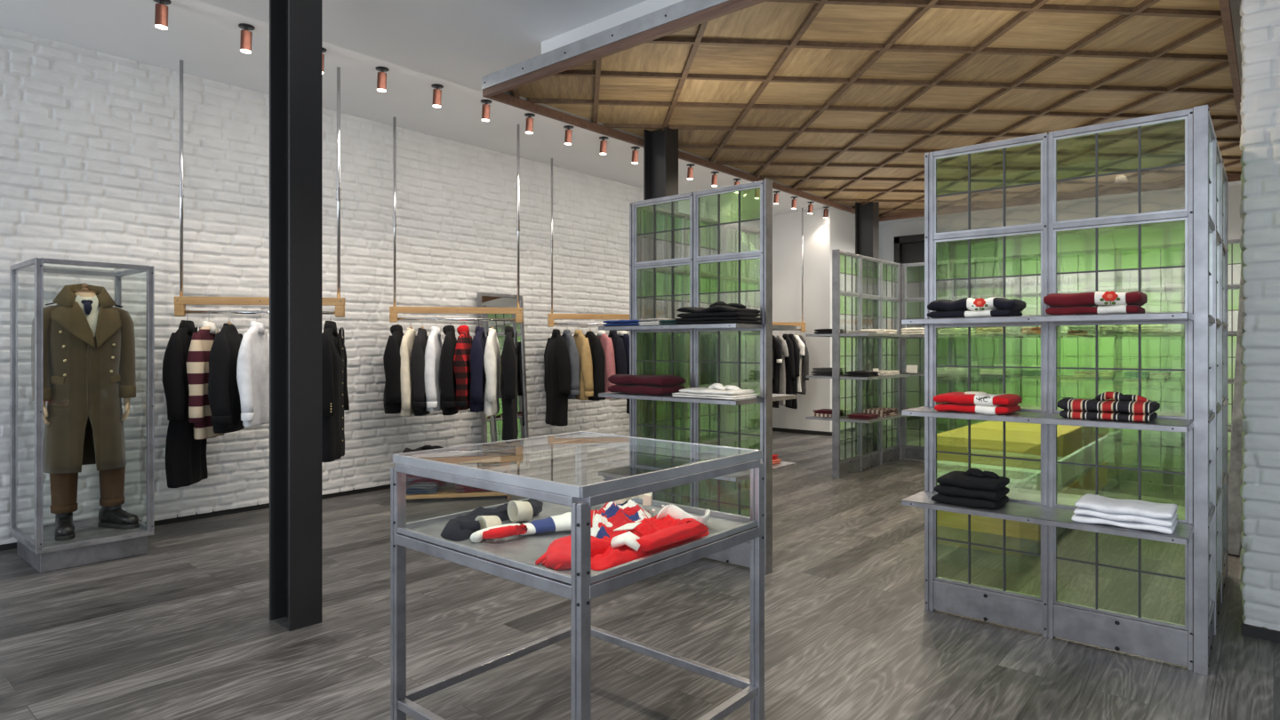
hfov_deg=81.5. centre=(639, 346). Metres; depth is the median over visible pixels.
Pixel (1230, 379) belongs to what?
shelf
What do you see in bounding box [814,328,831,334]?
jumper
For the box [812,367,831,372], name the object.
jumper
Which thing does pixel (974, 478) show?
jumper
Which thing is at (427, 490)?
jeans
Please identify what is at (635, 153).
ceiling spotlight
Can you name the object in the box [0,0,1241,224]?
ceiling
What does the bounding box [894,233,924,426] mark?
door
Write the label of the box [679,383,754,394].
shirt
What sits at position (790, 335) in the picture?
coat
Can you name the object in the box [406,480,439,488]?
jeans
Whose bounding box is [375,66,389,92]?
ceiling spotlight
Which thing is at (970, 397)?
sweatshirt
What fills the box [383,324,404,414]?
hooded jacket
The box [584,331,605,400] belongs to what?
knit sweater
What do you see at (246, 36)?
ceiling spotlight
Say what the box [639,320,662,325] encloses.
folded tee
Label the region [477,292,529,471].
wall mirror
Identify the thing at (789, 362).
overcoat
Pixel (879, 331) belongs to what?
shirt
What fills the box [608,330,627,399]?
jacket
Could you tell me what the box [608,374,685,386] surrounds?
jumper
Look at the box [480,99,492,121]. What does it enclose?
ceiling spotlight
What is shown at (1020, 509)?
shelf
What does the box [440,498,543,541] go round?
sweater
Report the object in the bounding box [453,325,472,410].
checked shirt
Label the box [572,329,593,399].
jacket
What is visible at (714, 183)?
ceiling spotlight
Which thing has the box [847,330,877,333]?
folded tee
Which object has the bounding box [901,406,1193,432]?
shelf
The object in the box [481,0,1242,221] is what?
ceiling canopy
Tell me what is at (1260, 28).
wall pier
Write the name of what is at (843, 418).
shelf
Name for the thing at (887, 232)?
wall
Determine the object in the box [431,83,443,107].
ceiling spotlight
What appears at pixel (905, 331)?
jumper
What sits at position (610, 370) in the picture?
dress shirt
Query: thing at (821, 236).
wall
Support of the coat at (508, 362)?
hanging from the hanger
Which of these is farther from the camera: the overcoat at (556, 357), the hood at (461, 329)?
the overcoat at (556, 357)
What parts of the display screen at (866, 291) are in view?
post, glass, glass, glass, glass, glass, rail, rail, rail, kick plate, post, glass, glass, glass, glass, glass, rail, rail, rail, kick plate, post, glass, glass, glass, glass, glass, kick plate, rail, rail, rail, post, post, rail, rail, rail, kick plate, glass, glass, glass, glass, glass, glass, glass, glass, glass, rail, rail, glass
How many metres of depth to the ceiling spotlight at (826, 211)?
11.59 m
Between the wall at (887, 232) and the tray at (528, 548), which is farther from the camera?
the wall at (887, 232)
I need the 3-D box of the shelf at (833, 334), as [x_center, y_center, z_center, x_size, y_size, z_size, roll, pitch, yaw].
[2.467,-0.125,8.354,0.721,0.026,1.150,0,0,40]
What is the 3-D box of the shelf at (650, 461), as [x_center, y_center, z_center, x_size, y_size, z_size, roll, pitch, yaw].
[0.372,0.781,4.994,1.123,0.026,0.721,0,0,40]
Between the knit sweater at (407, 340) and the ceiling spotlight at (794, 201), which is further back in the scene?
the ceiling spotlight at (794, 201)
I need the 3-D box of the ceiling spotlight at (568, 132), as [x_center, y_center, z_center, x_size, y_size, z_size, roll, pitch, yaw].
[-0.709,-2.098,7.377,0.100,0.173,0.100,0,0,41]
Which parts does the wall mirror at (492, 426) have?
frame, frame, frame, frame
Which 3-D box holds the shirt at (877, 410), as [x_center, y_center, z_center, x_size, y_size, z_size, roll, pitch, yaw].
[2.688,0.710,8.290,0.256,0.040,0.380,0,0,41]
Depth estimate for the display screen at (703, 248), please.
4.88 m
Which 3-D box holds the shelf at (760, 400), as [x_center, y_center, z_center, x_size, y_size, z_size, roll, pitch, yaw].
[0.372,0.331,4.994,1.123,0.026,0.721,0,0,40]
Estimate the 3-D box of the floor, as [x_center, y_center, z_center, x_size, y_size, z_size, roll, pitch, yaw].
[1.935,1.450,4.529,10.940,0.100,17.400,0,0,41]
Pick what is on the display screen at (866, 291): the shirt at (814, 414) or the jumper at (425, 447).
the shirt at (814, 414)
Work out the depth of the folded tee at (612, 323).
4.98 m
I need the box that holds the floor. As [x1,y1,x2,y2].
[0,426,1279,719]
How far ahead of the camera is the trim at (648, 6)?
4.83 m
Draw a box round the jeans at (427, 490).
[406,484,439,494]
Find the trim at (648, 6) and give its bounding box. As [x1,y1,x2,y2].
[541,0,1242,91]
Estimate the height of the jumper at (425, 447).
0.122 m
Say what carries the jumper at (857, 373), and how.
on the display screen at (866, 291)
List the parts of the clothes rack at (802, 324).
rail, hanging rod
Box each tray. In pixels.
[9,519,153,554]
[394,501,759,599]
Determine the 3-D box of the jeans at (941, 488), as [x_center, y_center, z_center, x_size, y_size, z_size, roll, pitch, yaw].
[1.629,0.703,3.646,0.284,0.051,0.254,0,0,41]
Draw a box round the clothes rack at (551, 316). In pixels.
[547,158,629,327]
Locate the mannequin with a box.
[31,283,139,540]
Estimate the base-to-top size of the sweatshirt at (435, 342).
0.806 m
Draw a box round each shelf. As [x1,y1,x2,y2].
[406,486,507,499]
[598,323,796,330]
[598,392,796,405]
[598,453,796,481]
[805,333,910,336]
[805,374,910,379]
[805,412,905,423]
[897,331,1237,337]
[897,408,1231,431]
[899,372,1234,383]
[901,312,1193,325]
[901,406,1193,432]
[901,490,1193,544]
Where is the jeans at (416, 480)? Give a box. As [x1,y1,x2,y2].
[406,478,438,484]
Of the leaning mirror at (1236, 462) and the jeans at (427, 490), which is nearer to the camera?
the leaning mirror at (1236, 462)
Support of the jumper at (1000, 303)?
on the jumper at (988, 313)
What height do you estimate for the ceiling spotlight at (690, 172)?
0.173 m
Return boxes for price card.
[905,365,918,373]
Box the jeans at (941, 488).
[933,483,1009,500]
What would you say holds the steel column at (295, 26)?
on the floor
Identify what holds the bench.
on the floor
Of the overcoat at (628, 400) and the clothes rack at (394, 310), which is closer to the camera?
the clothes rack at (394, 310)
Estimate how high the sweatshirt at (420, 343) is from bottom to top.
0.824 m
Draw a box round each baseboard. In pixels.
[0,427,831,551]
[1241,613,1279,642]
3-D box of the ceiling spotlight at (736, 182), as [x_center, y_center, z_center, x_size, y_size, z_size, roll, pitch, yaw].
[1.267,-2.098,9.690,0.100,0.173,0.100,0,0,41]
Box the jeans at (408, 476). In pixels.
[406,473,425,479]
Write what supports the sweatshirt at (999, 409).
on the display screen at (1138, 204)
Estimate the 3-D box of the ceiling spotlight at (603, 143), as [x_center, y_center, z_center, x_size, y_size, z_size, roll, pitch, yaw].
[-0.380,-2.098,7.762,0.100,0.173,0.100,0,0,41]
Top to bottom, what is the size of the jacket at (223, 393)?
0.824 m
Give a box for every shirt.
[186,320,223,439]
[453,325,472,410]
[483,328,501,415]
[596,330,615,399]
[617,330,629,374]
[672,392,758,399]
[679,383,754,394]
[684,460,744,474]
[776,335,788,405]
[793,335,805,391]
[796,335,808,394]
[811,413,831,416]
[813,408,831,414]
[847,413,878,419]
[860,328,897,334]
[863,407,897,413]
[863,411,898,416]
[869,369,899,375]
[1056,391,1159,414]
[1059,409,1157,422]
[1071,513,1177,534]
[1073,506,1177,526]
[1075,494,1177,519]
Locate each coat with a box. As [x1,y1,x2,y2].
[500,326,518,440]
[785,333,799,408]
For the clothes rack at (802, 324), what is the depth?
11.67 m
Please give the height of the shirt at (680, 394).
0.029 m
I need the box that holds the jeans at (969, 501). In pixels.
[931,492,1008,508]
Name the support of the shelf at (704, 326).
attached to the display screen at (703, 248)
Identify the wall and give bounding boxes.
[0,27,643,544]
[772,207,855,431]
[879,184,1242,262]
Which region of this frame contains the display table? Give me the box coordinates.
[390,431,764,719]
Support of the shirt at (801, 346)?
hanging from the hanger
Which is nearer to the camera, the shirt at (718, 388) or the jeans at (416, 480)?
the shirt at (718, 388)
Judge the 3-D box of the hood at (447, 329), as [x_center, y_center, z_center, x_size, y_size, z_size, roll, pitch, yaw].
[-1.847,-0.161,7.171,0.114,0.096,0.176,0,0,-5]
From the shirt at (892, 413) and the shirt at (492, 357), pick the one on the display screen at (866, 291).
the shirt at (892, 413)
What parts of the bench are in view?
panel, panel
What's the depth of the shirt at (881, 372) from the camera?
8.25 m
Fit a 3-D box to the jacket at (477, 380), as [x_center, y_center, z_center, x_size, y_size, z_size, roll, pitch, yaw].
[-1.560,0.212,7.226,0.159,0.816,0.543,0,0,-2]
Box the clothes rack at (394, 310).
[389,117,522,323]
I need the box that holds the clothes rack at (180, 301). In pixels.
[174,59,345,317]
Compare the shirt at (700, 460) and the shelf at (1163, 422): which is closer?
the shelf at (1163, 422)
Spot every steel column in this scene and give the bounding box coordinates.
[269,0,322,631]
[643,125,678,199]
[855,201,879,258]
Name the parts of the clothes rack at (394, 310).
hanging rod, rail, hanging rod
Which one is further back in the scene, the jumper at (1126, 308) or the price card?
the price card
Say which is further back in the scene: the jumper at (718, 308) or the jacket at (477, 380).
the jacket at (477, 380)
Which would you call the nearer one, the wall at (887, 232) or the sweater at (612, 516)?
the sweater at (612, 516)
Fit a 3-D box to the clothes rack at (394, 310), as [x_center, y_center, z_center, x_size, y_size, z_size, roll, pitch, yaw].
[-1.767,-1.208,7.184,1.253,1.953,0.046,0,0,-11]
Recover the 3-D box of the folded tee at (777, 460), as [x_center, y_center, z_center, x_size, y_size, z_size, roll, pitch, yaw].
[0.764,0.753,4.897,0.254,0.029,0.227,0,0,41]
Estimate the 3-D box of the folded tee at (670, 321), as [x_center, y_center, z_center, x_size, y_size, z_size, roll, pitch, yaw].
[0.241,-0.157,4.817,0.129,0.038,0.225,0,0,41]
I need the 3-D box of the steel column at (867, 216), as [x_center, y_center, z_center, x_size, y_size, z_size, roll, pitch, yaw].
[2.783,-0.185,9.104,0.232,3.170,0.170,0,0,41]
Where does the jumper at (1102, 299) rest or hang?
on the jumper at (1126, 308)
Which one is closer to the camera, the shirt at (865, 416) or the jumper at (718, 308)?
the jumper at (718, 308)
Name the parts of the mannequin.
trouser leg, trouser leg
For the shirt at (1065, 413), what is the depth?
3.18 m
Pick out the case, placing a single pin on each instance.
(37, 545)
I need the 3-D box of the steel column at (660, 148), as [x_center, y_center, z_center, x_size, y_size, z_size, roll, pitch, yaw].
[0.171,-0.185,6.045,0.232,3.170,0.165,0,0,41]
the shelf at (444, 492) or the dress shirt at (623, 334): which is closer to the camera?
the shelf at (444, 492)
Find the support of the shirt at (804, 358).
hanging from the hanger
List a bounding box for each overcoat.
[162,320,207,487]
[322,320,349,462]
[544,328,570,426]
[626,398,629,414]
[782,333,795,406]
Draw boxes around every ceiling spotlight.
[152,0,171,29]
[238,23,255,53]
[322,47,326,73]
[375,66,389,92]
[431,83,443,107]
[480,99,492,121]
[524,112,535,134]
[563,125,573,144]
[599,136,608,154]
[631,146,639,163]
[686,163,695,179]
[711,171,719,186]
[733,178,740,184]
[773,191,780,204]
[791,196,797,208]
[807,201,814,214]
[823,206,829,218]
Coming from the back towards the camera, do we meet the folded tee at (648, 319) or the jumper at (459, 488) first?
the jumper at (459, 488)
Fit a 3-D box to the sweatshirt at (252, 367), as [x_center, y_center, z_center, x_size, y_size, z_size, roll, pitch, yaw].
[-2.957,0.202,5.735,0.129,0.796,0.544,0,0,-6]
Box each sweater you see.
[400,328,416,415]
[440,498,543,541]
[470,492,652,543]
[535,504,710,570]
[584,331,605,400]
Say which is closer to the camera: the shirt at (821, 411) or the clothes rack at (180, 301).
the clothes rack at (180, 301)
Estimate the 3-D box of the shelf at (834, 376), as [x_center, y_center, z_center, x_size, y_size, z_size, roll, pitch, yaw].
[2.467,0.331,8.354,0.721,0.026,1.150,0,0,40]
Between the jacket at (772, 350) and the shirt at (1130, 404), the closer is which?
the shirt at (1130, 404)
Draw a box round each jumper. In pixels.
[402,445,443,453]
[455,484,491,492]
[460,456,500,466]
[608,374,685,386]
[608,384,686,395]
[674,316,762,324]
[677,301,759,318]
[811,371,831,375]
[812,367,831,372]
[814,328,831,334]
[844,370,879,376]
[900,328,924,335]
[927,296,1026,311]
[927,309,1022,318]
[936,468,1009,490]
[1043,291,1147,307]
[1045,304,1145,315]
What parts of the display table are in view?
leg, rail, rail, glass, leg, leg, rail, rail, leg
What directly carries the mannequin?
on the case
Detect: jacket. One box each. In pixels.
[208,323,244,433]
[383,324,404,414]
[469,326,487,412]
[561,329,579,399]
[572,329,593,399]
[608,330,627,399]
[772,350,773,379]
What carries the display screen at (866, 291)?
on the floor
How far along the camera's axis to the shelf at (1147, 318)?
3.36 m
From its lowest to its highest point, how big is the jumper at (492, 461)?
0.056 m
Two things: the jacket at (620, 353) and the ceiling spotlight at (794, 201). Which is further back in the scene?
the ceiling spotlight at (794, 201)
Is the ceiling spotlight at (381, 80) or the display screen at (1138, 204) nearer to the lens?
the display screen at (1138, 204)
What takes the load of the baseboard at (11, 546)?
attached to the wall at (90, 139)
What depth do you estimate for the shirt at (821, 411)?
8.15 m
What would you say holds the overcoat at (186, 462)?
hanging from the hanger
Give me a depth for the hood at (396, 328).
7.01 m
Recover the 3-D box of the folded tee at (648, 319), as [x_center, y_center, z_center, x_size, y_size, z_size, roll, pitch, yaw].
[0.117,-0.175,4.910,0.159,0.022,0.207,0,0,41]
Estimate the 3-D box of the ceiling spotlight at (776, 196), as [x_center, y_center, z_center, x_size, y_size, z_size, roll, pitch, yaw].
[1.925,-2.098,10.461,0.100,0.173,0.100,0,0,41]
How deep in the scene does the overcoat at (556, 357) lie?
8.43 m
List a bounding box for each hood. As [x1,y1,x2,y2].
[390,324,402,334]
[442,325,455,335]
[456,325,469,334]
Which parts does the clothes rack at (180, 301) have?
hanging rod, rail, hanging rod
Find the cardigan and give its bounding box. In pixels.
[772,335,782,407]
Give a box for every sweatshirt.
[236,320,269,427]
[410,328,430,415]
[424,326,443,411]
[440,325,458,415]
[933,391,1022,406]
[934,402,1020,415]
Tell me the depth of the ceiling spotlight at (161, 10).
4.66 m
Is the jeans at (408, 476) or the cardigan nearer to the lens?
the jeans at (408, 476)
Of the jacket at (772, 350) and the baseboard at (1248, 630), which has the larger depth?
the jacket at (772, 350)
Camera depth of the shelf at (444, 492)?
6.74 m
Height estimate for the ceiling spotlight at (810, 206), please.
0.173 m
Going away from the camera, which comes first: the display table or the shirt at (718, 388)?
the display table
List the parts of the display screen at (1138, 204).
post, rail, rail, rail, rail, kick plate, glass, glass, glass, glass, glass, post, glass, glass, glass, glass, glass, rail, rail, rail, rail, kick plate, post, post, glass, glass, glass, glass, glass, kick plate, rail, rail, rail, rail, rail, rail, post, kick plate, rail, rail, rail, rail, rail, post, kick plate, rail, rail, rail, rail, post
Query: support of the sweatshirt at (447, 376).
hanging from the hanger
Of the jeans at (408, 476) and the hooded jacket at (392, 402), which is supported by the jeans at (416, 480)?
the jeans at (408, 476)
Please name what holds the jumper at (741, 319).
on the display screen at (703, 248)
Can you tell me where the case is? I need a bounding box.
[9,257,154,573]
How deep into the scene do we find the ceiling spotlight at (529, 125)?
6.97 m
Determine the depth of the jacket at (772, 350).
11.30 m
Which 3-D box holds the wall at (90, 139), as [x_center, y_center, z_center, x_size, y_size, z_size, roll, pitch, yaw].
[-2.635,-0.415,7.117,0.031,3.540,14.200,0,0,41]
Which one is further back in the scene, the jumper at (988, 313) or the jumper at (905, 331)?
the jumper at (905, 331)
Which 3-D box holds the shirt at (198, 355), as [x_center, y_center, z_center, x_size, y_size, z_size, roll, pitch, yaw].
[-3.307,0.247,5.690,0.151,0.886,0.547,0,0,-6]
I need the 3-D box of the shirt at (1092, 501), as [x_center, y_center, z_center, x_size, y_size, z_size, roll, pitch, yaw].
[2.116,0.695,3.231,0.347,0.045,0.251,0,0,41]
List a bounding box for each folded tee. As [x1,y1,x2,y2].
[602,320,640,326]
[639,318,671,321]
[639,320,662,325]
[658,319,680,325]
[772,454,778,459]
[772,458,781,464]
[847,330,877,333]
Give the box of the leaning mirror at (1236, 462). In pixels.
[1227,261,1245,555]
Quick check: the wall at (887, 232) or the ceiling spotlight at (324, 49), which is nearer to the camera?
the ceiling spotlight at (324, 49)
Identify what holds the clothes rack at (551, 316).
hanging from the ceiling
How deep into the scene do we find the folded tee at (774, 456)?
4.86 m
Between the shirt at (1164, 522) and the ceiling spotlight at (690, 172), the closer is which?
the shirt at (1164, 522)
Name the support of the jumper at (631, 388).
on the display screen at (703, 248)
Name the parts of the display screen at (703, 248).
post, rail, rail, rail, glass, glass, glass, glass, glass, post, glass, kick plate, rail, rail, rail, glass, glass, glass, glass, rail, post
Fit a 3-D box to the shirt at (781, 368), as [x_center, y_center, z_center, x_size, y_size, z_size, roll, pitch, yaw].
[2.184,0.360,11.604,0.113,1.079,0.545,0,0,-10]
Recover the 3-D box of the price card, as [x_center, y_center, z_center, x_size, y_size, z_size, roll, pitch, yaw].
[3.252,0.268,8.874,0.130,0.095,0.050,0,0,41]
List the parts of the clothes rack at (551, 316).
hanging rod, rail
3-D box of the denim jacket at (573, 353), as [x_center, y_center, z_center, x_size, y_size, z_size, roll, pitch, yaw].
[-0.842,0.202,8.642,0.146,0.796,0.550,0,0,-26]
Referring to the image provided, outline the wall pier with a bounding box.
[1239,0,1279,631]
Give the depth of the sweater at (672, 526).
2.25 m
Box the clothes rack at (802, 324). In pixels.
[772,208,805,331]
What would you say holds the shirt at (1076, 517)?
on the display screen at (1138, 204)
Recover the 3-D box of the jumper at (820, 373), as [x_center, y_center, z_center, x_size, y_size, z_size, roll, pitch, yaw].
[2.071,0.296,8.199,0.266,0.045,0.259,0,0,41]
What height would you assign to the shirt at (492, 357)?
0.834 m
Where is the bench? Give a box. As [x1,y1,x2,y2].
[406,459,511,499]
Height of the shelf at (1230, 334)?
0.026 m
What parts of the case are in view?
post, rail, rail, post, rail, rail, glass, rail, rail, post, rail, rail, post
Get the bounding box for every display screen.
[598,177,796,575]
[805,239,1241,487]
[901,104,1228,675]
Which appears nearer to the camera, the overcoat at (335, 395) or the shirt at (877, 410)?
the overcoat at (335, 395)

